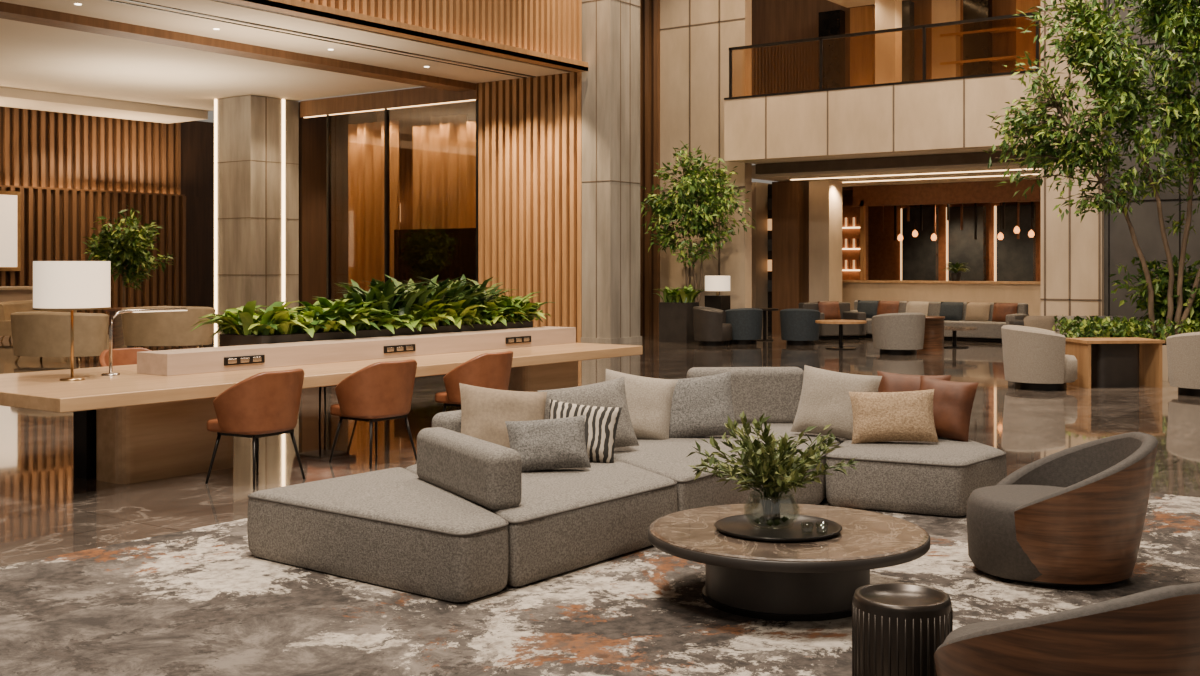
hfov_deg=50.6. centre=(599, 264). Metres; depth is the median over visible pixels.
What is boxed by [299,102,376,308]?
wall
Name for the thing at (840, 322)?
round side table
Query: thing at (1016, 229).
pendant lamp
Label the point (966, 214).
wall
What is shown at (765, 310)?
round side table
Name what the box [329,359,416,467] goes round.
dining chair
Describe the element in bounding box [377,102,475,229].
wall
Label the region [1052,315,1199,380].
planter
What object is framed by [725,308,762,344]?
lounge chair
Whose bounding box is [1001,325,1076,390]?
armchair
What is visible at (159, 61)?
ceiling
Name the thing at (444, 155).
wall panel
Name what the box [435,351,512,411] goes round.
dining chair
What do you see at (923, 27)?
balcony railing
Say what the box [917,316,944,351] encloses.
table
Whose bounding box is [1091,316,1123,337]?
plant
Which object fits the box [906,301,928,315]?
cushion
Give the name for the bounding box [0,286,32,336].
reception desk
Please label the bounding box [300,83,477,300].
window frame
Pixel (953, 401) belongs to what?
throw pillow
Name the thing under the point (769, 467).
potted plant
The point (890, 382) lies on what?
throw pillow
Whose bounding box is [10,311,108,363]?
loveseat
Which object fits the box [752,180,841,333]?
wall
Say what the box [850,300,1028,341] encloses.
lounge sofa
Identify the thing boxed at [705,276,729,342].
lamp
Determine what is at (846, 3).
ceiling
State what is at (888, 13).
column
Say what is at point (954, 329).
round side table
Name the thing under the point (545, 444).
throw pillow
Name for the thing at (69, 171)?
wall
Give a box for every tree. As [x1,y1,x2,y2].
[81,205,172,306]
[640,141,754,301]
[983,0,1199,343]
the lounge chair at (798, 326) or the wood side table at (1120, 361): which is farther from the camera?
the lounge chair at (798, 326)
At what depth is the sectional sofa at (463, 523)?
7.03 m
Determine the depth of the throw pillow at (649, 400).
9.17 m
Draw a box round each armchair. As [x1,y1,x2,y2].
[871,313,924,354]
[934,582,1199,675]
[966,432,1157,588]
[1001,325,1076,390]
[1166,332,1199,395]
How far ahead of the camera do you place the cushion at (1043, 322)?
20.40 m
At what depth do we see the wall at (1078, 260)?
23.15 m
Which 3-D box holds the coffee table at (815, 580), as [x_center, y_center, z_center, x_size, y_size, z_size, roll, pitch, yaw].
[0.920,1.466,6.240,1.366,0.343,1.366,0,0,36]
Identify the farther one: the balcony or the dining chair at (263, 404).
the balcony
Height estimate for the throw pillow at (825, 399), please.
0.545 m
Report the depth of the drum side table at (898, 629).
4.48 m
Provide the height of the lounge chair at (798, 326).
0.760 m
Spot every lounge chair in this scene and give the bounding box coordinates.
[693,306,731,345]
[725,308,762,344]
[780,308,819,344]
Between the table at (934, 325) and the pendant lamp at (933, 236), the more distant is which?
the pendant lamp at (933, 236)
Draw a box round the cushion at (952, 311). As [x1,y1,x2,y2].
[939,302,963,320]
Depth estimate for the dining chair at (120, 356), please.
11.98 m
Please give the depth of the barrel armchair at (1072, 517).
6.39 m
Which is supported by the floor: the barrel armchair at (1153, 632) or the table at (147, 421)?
the table at (147, 421)
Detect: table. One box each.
[0,326,642,483]
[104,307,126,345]
[648,503,929,621]
[757,308,778,340]
[815,320,866,349]
[852,583,952,675]
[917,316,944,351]
[944,326,977,347]
[1065,337,1164,388]
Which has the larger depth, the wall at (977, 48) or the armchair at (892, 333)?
the wall at (977, 48)
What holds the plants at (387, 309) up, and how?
on the table at (147, 421)
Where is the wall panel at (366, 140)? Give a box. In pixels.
[348,120,399,294]
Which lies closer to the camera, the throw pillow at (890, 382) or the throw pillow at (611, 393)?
the throw pillow at (611, 393)
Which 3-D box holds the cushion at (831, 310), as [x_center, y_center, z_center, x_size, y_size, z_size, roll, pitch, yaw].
[5.163,1.030,28.526,0.520,0.440,0.160,0,-17,-17]
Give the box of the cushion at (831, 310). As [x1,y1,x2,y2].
[818,301,840,319]
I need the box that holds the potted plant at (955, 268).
[943,262,968,280]
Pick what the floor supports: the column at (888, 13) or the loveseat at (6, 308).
the loveseat at (6, 308)
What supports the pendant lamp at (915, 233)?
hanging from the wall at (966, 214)
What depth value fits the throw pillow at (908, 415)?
8.92 m
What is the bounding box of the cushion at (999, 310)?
[992,303,1017,321]
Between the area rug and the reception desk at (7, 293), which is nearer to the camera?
the area rug
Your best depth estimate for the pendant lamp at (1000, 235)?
31.10 m
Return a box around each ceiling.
[0,0,569,123]
[752,150,1040,186]
[828,0,902,7]
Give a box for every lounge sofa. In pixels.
[799,301,865,339]
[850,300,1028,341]
[1009,316,1149,337]
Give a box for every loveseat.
[0,300,76,341]
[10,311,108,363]
[121,306,214,347]
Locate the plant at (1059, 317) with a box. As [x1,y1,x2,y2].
[1055,316,1088,337]
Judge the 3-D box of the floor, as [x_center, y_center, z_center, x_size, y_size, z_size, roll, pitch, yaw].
[-4.444,1.750,24.357,64.000,0.200,58.000,0,0,36]
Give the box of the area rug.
[0,493,1199,675]
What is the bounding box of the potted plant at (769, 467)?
[687,411,857,525]
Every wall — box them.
[0,106,213,326]
[214,0,587,71]
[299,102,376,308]
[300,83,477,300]
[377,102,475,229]
[640,0,751,334]
[752,0,1040,94]
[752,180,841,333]
[842,179,1040,315]
[1040,0,1199,330]
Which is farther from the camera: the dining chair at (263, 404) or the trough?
the trough
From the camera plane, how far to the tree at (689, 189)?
27.63 m
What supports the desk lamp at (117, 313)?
on the table at (147, 421)
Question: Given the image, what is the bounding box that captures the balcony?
[724,70,1040,163]
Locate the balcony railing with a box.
[729,12,1038,96]
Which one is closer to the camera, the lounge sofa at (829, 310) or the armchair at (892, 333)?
the armchair at (892, 333)
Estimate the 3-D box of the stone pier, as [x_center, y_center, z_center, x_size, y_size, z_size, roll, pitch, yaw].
[0.252,-4.350,27.050,0.780,12.000,1.160,0,0,36]
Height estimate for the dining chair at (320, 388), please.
0.864 m
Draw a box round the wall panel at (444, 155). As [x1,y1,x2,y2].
[413,121,475,228]
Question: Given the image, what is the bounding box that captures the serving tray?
[714,513,841,542]
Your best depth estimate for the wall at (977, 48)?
32.52 m
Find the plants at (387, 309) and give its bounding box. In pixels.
[190,274,554,346]
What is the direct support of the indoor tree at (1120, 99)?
on the planter
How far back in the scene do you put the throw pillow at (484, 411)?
8.05 m
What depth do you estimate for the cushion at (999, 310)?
27.42 m
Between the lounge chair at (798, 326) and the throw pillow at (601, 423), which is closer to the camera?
the throw pillow at (601, 423)
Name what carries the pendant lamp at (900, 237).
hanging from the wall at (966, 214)
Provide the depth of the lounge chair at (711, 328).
25.83 m
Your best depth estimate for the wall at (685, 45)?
29.51 m
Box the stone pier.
[581,0,641,343]
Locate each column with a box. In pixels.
[214,95,298,330]
[875,0,901,83]
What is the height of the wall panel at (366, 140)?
5.150 m
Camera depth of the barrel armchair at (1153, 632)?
3.52 m
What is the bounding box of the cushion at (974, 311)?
[965,302,989,321]
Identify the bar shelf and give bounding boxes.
[842,205,867,279]
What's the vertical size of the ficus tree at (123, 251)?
3.017 m
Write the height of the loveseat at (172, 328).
0.888 m
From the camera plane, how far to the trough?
27.01 m
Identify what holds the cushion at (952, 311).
on the lounge sofa at (989, 318)
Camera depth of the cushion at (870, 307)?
29.26 m
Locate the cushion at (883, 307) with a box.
[877,301,898,314]
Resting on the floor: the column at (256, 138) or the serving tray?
the column at (256, 138)
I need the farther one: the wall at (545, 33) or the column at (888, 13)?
the column at (888, 13)
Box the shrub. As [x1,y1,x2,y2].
[1109,253,1199,332]
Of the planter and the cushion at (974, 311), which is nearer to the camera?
the planter
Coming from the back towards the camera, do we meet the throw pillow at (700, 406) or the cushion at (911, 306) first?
the cushion at (911, 306)
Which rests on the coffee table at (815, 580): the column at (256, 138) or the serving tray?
the serving tray
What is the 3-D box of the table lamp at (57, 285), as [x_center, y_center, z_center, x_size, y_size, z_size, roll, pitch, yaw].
[-4.129,0.435,9.919,0.568,0.930,0.568,0,0,36]
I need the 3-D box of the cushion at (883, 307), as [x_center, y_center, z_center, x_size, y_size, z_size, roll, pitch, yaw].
[6.591,1.030,29.057,0.520,0.440,0.160,0,-17,36]
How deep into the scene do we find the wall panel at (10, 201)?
31.70 m
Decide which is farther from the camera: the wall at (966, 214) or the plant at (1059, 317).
the wall at (966, 214)
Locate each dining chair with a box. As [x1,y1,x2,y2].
[99,348,151,366]
[205,368,304,489]
[319,385,336,422]
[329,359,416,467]
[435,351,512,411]
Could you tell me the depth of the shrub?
18.78 m
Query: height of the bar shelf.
1.940 m
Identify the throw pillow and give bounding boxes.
[459,383,546,447]
[505,415,590,471]
[537,377,638,447]
[549,399,621,462]
[605,369,677,439]
[669,371,737,437]
[790,365,881,439]
[849,389,938,443]
[877,371,950,391]
[919,376,978,441]
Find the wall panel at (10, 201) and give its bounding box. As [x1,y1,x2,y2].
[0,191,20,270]
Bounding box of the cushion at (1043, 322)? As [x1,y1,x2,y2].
[1023,316,1056,331]
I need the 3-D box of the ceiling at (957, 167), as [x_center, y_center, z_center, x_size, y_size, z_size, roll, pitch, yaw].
[7.468,-2.140,28.791,7.150,0.300,4.650,0,0,36]
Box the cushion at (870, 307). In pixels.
[857,300,878,317]
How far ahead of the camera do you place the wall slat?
27.65 m
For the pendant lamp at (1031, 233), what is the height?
1.280 m
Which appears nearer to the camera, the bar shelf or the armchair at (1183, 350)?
the armchair at (1183, 350)
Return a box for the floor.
[0,327,1199,566]
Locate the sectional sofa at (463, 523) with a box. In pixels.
[247,367,1006,603]
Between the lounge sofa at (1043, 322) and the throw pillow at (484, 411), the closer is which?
the throw pillow at (484, 411)
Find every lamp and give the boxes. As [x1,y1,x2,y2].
[32,261,110,380]
[101,308,187,375]
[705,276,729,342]
[897,205,902,240]
[912,230,917,236]
[931,204,936,240]
[997,203,1003,239]
[1014,202,1019,232]
[1028,202,1033,236]
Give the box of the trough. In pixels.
[653,284,704,342]
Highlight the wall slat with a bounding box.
[478,71,581,342]

